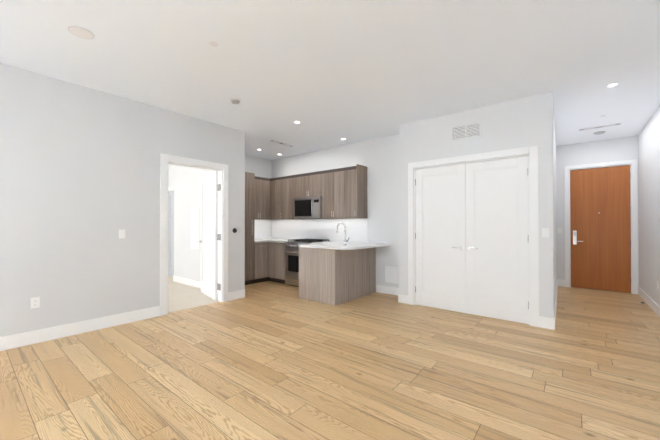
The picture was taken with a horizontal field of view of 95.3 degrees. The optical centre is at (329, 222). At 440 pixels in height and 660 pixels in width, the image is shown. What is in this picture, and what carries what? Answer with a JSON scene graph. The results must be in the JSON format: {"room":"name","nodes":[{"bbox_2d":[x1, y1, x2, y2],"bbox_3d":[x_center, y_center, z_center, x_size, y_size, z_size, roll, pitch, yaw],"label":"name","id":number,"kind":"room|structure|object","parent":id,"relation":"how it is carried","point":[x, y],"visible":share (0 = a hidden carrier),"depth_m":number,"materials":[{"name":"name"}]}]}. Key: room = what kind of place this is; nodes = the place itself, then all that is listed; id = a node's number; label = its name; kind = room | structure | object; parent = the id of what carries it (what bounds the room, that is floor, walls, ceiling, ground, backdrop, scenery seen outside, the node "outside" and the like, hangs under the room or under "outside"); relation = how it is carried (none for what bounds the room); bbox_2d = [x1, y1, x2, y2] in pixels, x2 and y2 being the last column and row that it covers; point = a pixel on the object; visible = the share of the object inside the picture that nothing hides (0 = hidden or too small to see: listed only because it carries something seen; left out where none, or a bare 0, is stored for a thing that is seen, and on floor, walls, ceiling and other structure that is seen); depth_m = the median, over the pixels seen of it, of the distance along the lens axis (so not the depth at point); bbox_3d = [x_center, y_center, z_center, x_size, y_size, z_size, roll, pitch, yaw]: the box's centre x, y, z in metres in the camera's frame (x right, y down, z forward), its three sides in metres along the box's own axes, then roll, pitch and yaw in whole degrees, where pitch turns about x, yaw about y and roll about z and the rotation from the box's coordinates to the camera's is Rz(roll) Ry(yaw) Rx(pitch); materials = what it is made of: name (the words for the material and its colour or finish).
{"room":"empty living room","nodes":[
{"label":"empty living room","id":0,"kind":"room"},
{"bbox_2d":[0,63,244,336],"bbox_3d":[-3.584,-0.166,3.047,0.120,3.000,6.320,0,-1,39],"label":"wall","id":1,"kind":"structure","parent":0,"point":[79,177],"depth_m":3.68,"materials":[{"name":"grey paint"}]},
{"bbox_2d":[31,297,39,308],"bbox_3d":[-3.262,0.886,3.333,0.009,0.118,0.072,0,-1,39],"label":"outlet","id":2,"kind":"object","parent":1,"relation":"attached to","point":[35,302],"visible":1,"depth_m":3.33,"materials":[{"name":"white plastic"}]},
{"bbox_2d":[0,306,159,350],"bbox_3d":[-3.975,1.258,2.446,0.016,0.145,4.850,0,-1,39],"label":"baseboard","id":3,"kind":"structure","parent":1,"relation":"attached to","point":[33,337],"depth_m":3.58,"materials":[{"name":"white paint"}]},
{"bbox_2d":[119,229,124,238],"bbox_3d":[-2.746,0.151,3.975,0.010,0.118,0.072,0,-1,39],"label":"light switch","id":4,"kind":"object","parent":1,"relation":"attached to","point":[121,233],"visible":1,"depth_m":3.97,"materials":[{"name":"white plastic"}]},
{"bbox_2d":[160,153,227,315],"bbox_3d":[-2.156,0.174,4.806,0.160,2.345,1.095,0,-1,39],"label":"door frame","id":5,"kind":"structure","parent":1,"relation":"attached to","point":[221,169],"depth_m":4.73,"materials":[{"name":"white paint"}]},
{"bbox_2d":[198,171,220,300],"bbox_3d":[-2.169,0.231,5.491,0.943,2.220,0.261,0,-1,39],"label":"open bedroom door","id":6,"kind":"structure","parent":1,"relation":"in","point":[210,286],"depth_m":5.39,"materials":[{"name":"white paint"}]},
{"bbox_2d":[228,289,244,300],"bbox_3d":[-1.650,1.278,5.316,0.016,0.145,0.345,0,-1,39],"label":"baseboard","id":7,"kind":"structure","parent":1,"relation":"attached to","point":[238,294],"depth_m":5.31,"materials":[{"name":"white paint"}]},
{"bbox_2d":[168,164,173,186],"bbox_3d":[-3.999,-0.134,7.689,1.710,3.000,0.130,0,-1,39],"label":"wall","id":8,"kind":"structure","parent":0,"point":[170,166],"depth_m":7.68,"materials":[{"name":"grey paint"}]},
{"bbox_2d":[168,191,173,275],"bbox_3d":[-3.874,0.275,7.514,0.798,2.160,0.104,0,-1,39],"label":"closet door","id":9,"kind":"structure","parent":8,"relation":"in","point":[170,233],"depth_m":7.68,"materials":[{"name":"grey paint"}]},
{"bbox_2d":[168,275,218,312],"bbox_3d":[-4.962,1.396,4.687,4.220,0.100,7.390,0,-1,39],"label":"floor","id":10,"kind":"structure","parent":0,"point":[181,296],"depth_m":5.43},
{"bbox_2d":[174,165,214,280],"bbox_3d":[-2.621,-0.143,6.276,2.450,3.000,0.150,0,-1,39],"label":"wall","id":11,"kind":"structure","parent":0,"point":[185,181],"depth_m":6.62,"materials":[{"name":"grey paint"}]},
{"bbox_2d":[173,275,199,287],"bbox_3d":[-2.679,1.284,6.207,2.466,0.145,0.016,0,-1,39],"label":"baseboard","id":12,"kind":"structure","parent":11,"relation":"attached to","point":[182,280],"depth_m":6.56,"materials":[{"name":"white paint"}]},
{"bbox_2d":[190,208,198,248],"bbox_3d":[-2.862,0.127,6.366,0.380,0.860,0.010,0,-1,39],"label":"electrical panel","id":13,"kind":"object","parent":11,"relation":"attached to","point":[194,228],"visible":1,"depth_m":6.37,"materials":[{"name":"white paint"}]},
{"bbox_2d":[245,155,272,177],"bbox_3d":[-2.166,-0.137,7.163,0.120,3.000,1.860,0,-1,39],"label":"wall","id":14,"kind":"structure","parent":0,"point":[262,167],"depth_m":7.56,"materials":[{"name":"grey paint"}]},
{"bbox_2d":[254,220,270,238],"bbox_3d":[-1.854,0.167,7.446,0.006,0.484,0.990,0,-1,39],"label":"backsplash","id":15,"kind":"structure","parent":14,"relation":"attached to","point":[262,227],"depth_m":7.62,"materials":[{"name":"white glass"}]},
{"bbox_2d":[255,176,270,219],"bbox_3d":[-1.819,-0.582,7.212,0.358,1.010,0.664,0,-1,39],"label":"upper cabinet","id":16,"kind":"object","parent":14,"relation":"attached to","point":[262,185],"depth_m":7.21,"materials":[{"name":"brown wood"}]},
{"bbox_2d":[0,281,659,439],"bbox_3d":[-0.433,1.388,3.572,7.320,0.100,11.360,0,-1,39],"label":"floor","id":17,"kind":"structure","parent":0,"point":[268,360],"depth_m":2.62,"materials":[{"name":"brown wood"}]},
{"bbox_2d":[245,172,254,284],"bbox_3d":[-2.165,0.133,6.523,0.681,2.450,0.830,0,-1,39],"label":"tall cabinet","id":18,"kind":"object","parent":17,"relation":"on","point":[249,219],"visible":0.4,"depth_m":6.55,"materials":[{"name":"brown wood"}]},
{"bbox_2d":[252,242,267,283],"bbox_3d":[-1.800,0.904,6.994,0.648,0.916,0.364,0,-1,39],"label":"base cabinet","id":19,"kind":"object","parent":17,"relation":"on","point":[260,248],"depth_m":6.79,"materials":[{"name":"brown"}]},
{"bbox_2d":[268,242,284,283],"bbox_3d":[-0.997,0.904,6.998,0.634,0.916,0.648,0,-1,39],"label":"base cabinet","id":20,"kind":"object","parent":17,"relation":"on","point":[276,251],"depth_m":6.75,"materials":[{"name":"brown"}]},
{"bbox_2d":[254,239,266,242],"bbox_3d":[-1.800,0.426,6.979,0.671,0.039,0.337,0,-1,39],"label":"countertop","id":21,"kind":"structure","parent":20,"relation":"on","point":[255,240],"depth_m":6.81,"materials":[{"name":"white stone"}]},
{"bbox_2d":[260,238,290,242],"bbox_3d":[-1.251,0.428,7.188,1.262,0.039,0.678,0,-1,39],"label":"countertop","id":22,"kind":"structure","parent":20,"relation":"on","point":[270,239],"depth_m":6.83,"materials":[{"name":"white stone"}]},
{"bbox_2d":[285,239,326,286],"bbox_3d":[-0.483,0.864,6.517,0.764,0.988,0.729,0,-1,39],"label":"range","id":23,"kind":"object","parent":17,"relation":"on","point":[292,262],"visible":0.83,"depth_m":6.38,"materials":[{"name":"silver metal"}]},
{"bbox_2d":[299,247,347,305],"bbox_3d":[-0.143,0.892,5.260,0.830,0.916,0.302,0,-1,39],"label":"base cabinet","id":24,"kind":"object","parent":17,"relation":"on","point":[334,277],"depth_m":5.08,"materials":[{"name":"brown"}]},
{"bbox_2d":[348,250,355,300],"bbox_3d":[0.049,0.894,5.514,0.810,0.916,0.335,0,-1,39],"label":"base cabinet","id":25,"kind":"object","parent":17,"relation":"on","point":[351,253],"depth_m":5.24,"materials":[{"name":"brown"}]},
{"bbox_2d":[299,242,370,249],"bbox_3d":[0.045,0.414,5.277,1.173,0.039,0.660,0,-1,39],"label":"countertop","id":26,"kind":"structure","parent":25,"relation":"on","point":[338,245],"depth_m":5.14,"materials":[{"name":"white stone"}]},
{"bbox_2d":[337,222,349,244],"bbox_3d":[0.224,0.194,5.311,0.238,0.400,0.096,0,-1,39],"label":"kitchen faucet","id":27,"kind":"object","parent":26,"relation":"on","point":[345,241],"visible":1,"depth_m":5.25,"materials":[{"name":"silver metal"}]},
{"bbox_2d":[399,91,556,317],"bbox_3d":[3.053,-0.147,5.757,2.100,3.000,3.389,0,-1,39],"label":"wall block","id":28,"kind":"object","parent":17,"relation":"on","point":[527,121],"visible":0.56,"depth_m":4.17,"materials":[{"name":"grey paint"}]},
{"bbox_2d":[415,164,465,312],"bbox_3d":[1.690,0.233,4.683,0.786,2.212,0.106,0,-1,39],"label":"closet door","id":29,"kind":"structure","parent":28,"relation":"attached to","point":[440,199],"depth_m":4.67,"materials":[{"name":"white paint"}]},
{"bbox_2d":[451,121,480,141],"bbox_3d":[1.999,-1.341,4.433,0.420,0.230,0.008,0,-1,39],"label":"air vent","id":30,"kind":"object","parent":28,"relation":"attached to","point":[466,131],"visible":1,"depth_m":4.43,"materials":[{"name":"grey metal"}]},
{"bbox_2d":[408,145,538,326],"bbox_3d":[2.026,0.177,4.471,1.780,2.335,0.140,0,-1,39],"label":"trim","id":31,"kind":"structure","parent":28,"relation":"attached to","point":[531,152],"depth_m":3.99,"materials":[{"name":"white paint"}]},
{"bbox_2d":[466,156,528,323],"bbox_3d":[2.303,0.229,4.186,0.786,2.212,0.106,0,-1,39],"label":"closet door","id":32,"kind":"structure","parent":28,"relation":"attached to","point":[497,279],"depth_m":4.18,"materials":[{"name":"white paint"}]},
{"bbox_2d":[542,228,548,237],"bbox_3d":[2.737,0.130,3.824,0.072,0.118,0.010,0,-1,39],"label":"light switch","id":33,"kind":"object","parent":28,"relation":"attached to","point":[545,232],"visible":1,"depth_m":3.82,"materials":[{"name":"white plastic"}]},
{"bbox_2d":[0,0,659,159],"bbox_3d":[-1.470,-1.706,4.434,9.990,0.100,11.360,0,-1,39],"label":"ceiling","id":34,"kind":"structure","parent":0,"point":[327,74],"depth_m":3.07,"materials":[{"name":"white paint"}]},
{"bbox_2d":[68,26,94,39],"bbox_3d":[-2.182,-1.665,2.642,0.184,0.006,0.184,0,-1,39],"label":"speaker","id":35,"kind":"object","parent":34,"relation":"attached to","point":[80,32],"visible":1,"depth_m":2.63},
{"bbox_2d":[209,41,217,46],"bbox_3d":[-1.083,-1.664,2.807,0.080,0.006,0.080,0,-1,39],"label":"sprinkler","id":36,"kind":"object","parent":34,"relation":"attached to","point":[213,43],"visible":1,"depth_m":2.80,"materials":[{"name":"white plastic"}]},
{"bbox_2d":[230,98,240,103],"bbox_3d":[-1.280,-1.638,4.073,0.136,0.040,0.136,0,-1,39],"label":"smoke detector","id":37,"kind":"object","parent":34,"relation":"attached to","point":[235,100],"visible":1,"depth_m":4.04,"materials":[{"name":"white plastic"}]},
{"bbox_2d":[269,140,293,146],"bbox_3d":[-0.996,-1.639,6.250,0.100,0.008,0.620,0,-1,39],"label":"air vent slot on the kitchen ceiling","id":38,"kind":"structure","parent":34,"relation":"attached to","point":[274,141],"depth_m":6.23,"materials":[{"name":"grey metal"}]},
{"bbox_2d":[593,131,605,134],"bbox_3d":[4.920,-1.634,5.498,0.170,0.030,0.170,0,-1,39],"label":"smoke detector","id":39,"kind":"object","parent":34,"relation":"attached to","point":[598,132],"visible":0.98,"depth_m":5.47,"materials":[{"name":"grey plastic"}]},
{"bbox_2d":[579,123,621,130],"bbox_3d":[4.646,-1.647,5.192,0.550,0.008,0.100,0,-1,39],"label":"air vent slot in the hall ceiling","id":40,"kind":"structure","parent":34,"relation":"attached to","point":[600,126],"depth_m":5.17,"materials":[{"name":"grey metal"}]},
{"bbox_2d":[606,83,618,86],"bbox_3d":[3.403,-1.658,3.626,0.110,0.007,0.110,0,-1,39],"label":"recessed light","id":41,"kind":"object","parent":34,"relation":"in","point":[611,84],"visible":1,"depth_m":3.61,"materials":[{"name":"white paint"}]},
{"bbox_2d":[273,134,398,287],"bbox_3d":[-0.049,-0.140,6.734,3.950,3.000,0.120,0,-1,39],"label":"wall","id":42,"kind":"structure","parent":0,"point":[378,158],"depth_m":5.87,"materials":[{"name":"grey paint"}]},
{"bbox_2d":[271,177,282,219],"bbox_3d":[-1.192,-0.581,7.359,0.470,1.010,0.348,0,-1,39],"label":"upper cabinet","id":43,"kind":"object","parent":42,"relation":"attached to","point":[276,183],"depth_m":7.21,"materials":[{"name":"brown wood"}]},
{"bbox_2d":[283,175,294,219],"bbox_3d":[-0.836,-0.583,7.070,0.448,1.010,0.348,0,-1,39],"label":"upper cabinet","id":44,"kind":"object","parent":42,"relation":"attached to","point":[288,181],"depth_m":6.94,"materials":[{"name":"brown wood"}]},
{"bbox_2d":[295,171,322,198],"bbox_3d":[-0.361,-0.816,6.687,0.774,0.550,0.348,0,-1,39],"label":"upper cabinet","id":45,"kind":"object","parent":42,"relation":"attached to","point":[307,185],"depth_m":6.53,"materials":[{"name":"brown wood"}]},
{"bbox_2d":[294,197,321,218],"bbox_3d":[-0.398,-0.309,6.638,0.764,0.455,0.446,0,-1,39],"label":"microwave","id":46,"kind":"object","parent":45,"relation":"attached to","point":[308,208],"visible":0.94,"depth_m":6.45,"materials":[{"name":"silver metal"}]},
{"bbox_2d":[271,218,366,242],"bbox_3d":[-0.392,0.164,6.928,2.930,0.484,0.006,0,-1,39],"label":"backsplash","id":47,"kind":"structure","parent":42,"relation":"attached to","point":[356,230],"depth_m":6.78,"materials":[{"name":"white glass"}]},
{"bbox_2d":[319,168,342,218],"bbox_3d":[0.169,-0.589,6.256,0.590,1.010,0.348,0,-1,39],"label":"upper cabinet","id":48,"kind":"object","parent":42,"relation":"attached to","point":[342,192],"depth_m":6.13,"materials":[{"name":"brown wood"}]},
{"bbox_2d":[343,164,366,218],"bbox_3d":[0.510,-0.590,5.980,0.288,1.010,0.348,0,-1,39],"label":"upper cabinet","id":49,"kind":"object","parent":42,"relation":"attached to","point":[354,177],"depth_m":5.86,"materials":[{"name":"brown wood"}]},
{"bbox_2d":[376,285,398,294],"bbox_3d":[1.175,1.280,5.645,0.690,0.145,0.016,0,-1,39],"label":"baseboard","id":50,"kind":"structure","parent":42,"relation":"attached to","point":[379,288],"depth_m":5.70,"materials":[{"name":"white paint"}]},
{"bbox_2d":[385,266,398,283],"bbox_3d":[1.162,0.977,5.655,0.280,0.310,0.018,0,-1,39],"label":"access panel","id":51,"kind":"object","parent":42,"relation":"attached to","point":[391,274],"visible":1,"depth_m":5.64,"materials":[{"name":"white paint"}]},
{"bbox_2d":[397,293,407,302],"bbox_3d":[1.290,1.277,5.249,0.020,0.145,0.426,0,-1,39],"label":"baseboard","id":52,"kind":"structure","parent":42,"relation":"attached to","point":[401,297],"depth_m":5.05,"materials":[{"name":"white paint"}]},
{"bbox_2d":[556,135,638,286],"bbox_3d":[4.639,-0.141,6.706,3.370,3.000,0.120,0,-1,39],"label":"wall","id":53,"kind":"structure","parent":0,"point":[613,150],"depth_m":6.22,"materials":[{"name":"grey paint"}]},
{"bbox_2d":[542,279,564,329],"bbox_3d":[3.831,1.276,5.095,0.150,0.145,3.386,0,-1,39],"label":"baseboard","id":54,"kind":"structure","parent":53,"relation":"attached to","point":[547,322],"depth_m":3.82,"materials":[{"name":"white paint"}]},
{"bbox_2d":[570,165,630,292],"bbox_3d":[5.399,0.124,6.027,0.911,2.445,0.110,0,-1,39],"label":"entry door","id":55,"kind":"structure","parent":53,"relation":"in","point":[600,215],"depth_m":6.02,"materials":[{"name":"brown wood"}]},
{"bbox_2d":[565,159,637,293],"bbox_3d":[5.418,0.082,6.061,1.084,2.547,0.140,0,-1,39],"label":"door frame","id":56,"kind":"structure","parent":53,"relation":"attached to","point":[634,218],"depth_m":5.76,"materials":[{"name":"white paint"}]},
{"bbox_2d":[638,105,659,305],"bbox_3d":[2.326,-0.178,1.270,0.120,3.000,11.240,0,-1,39],"label":"wall","id":57,"kind":"structure","parent":0,"point":[649,194],"depth_m":4.82,"materials":[{"name":"grey paint"}]},
{"bbox_2d":[638,287,659,317],"bbox_3d":[2.311,1.250,1.350,0.016,0.145,11.120,0,-1,39],"label":"baseboard","id":58,"kind":"structure","parent":57,"relation":"attached to","point":[654,306],"depth_m":4.80,"materials":[{"name":"white paint"}]}
]}

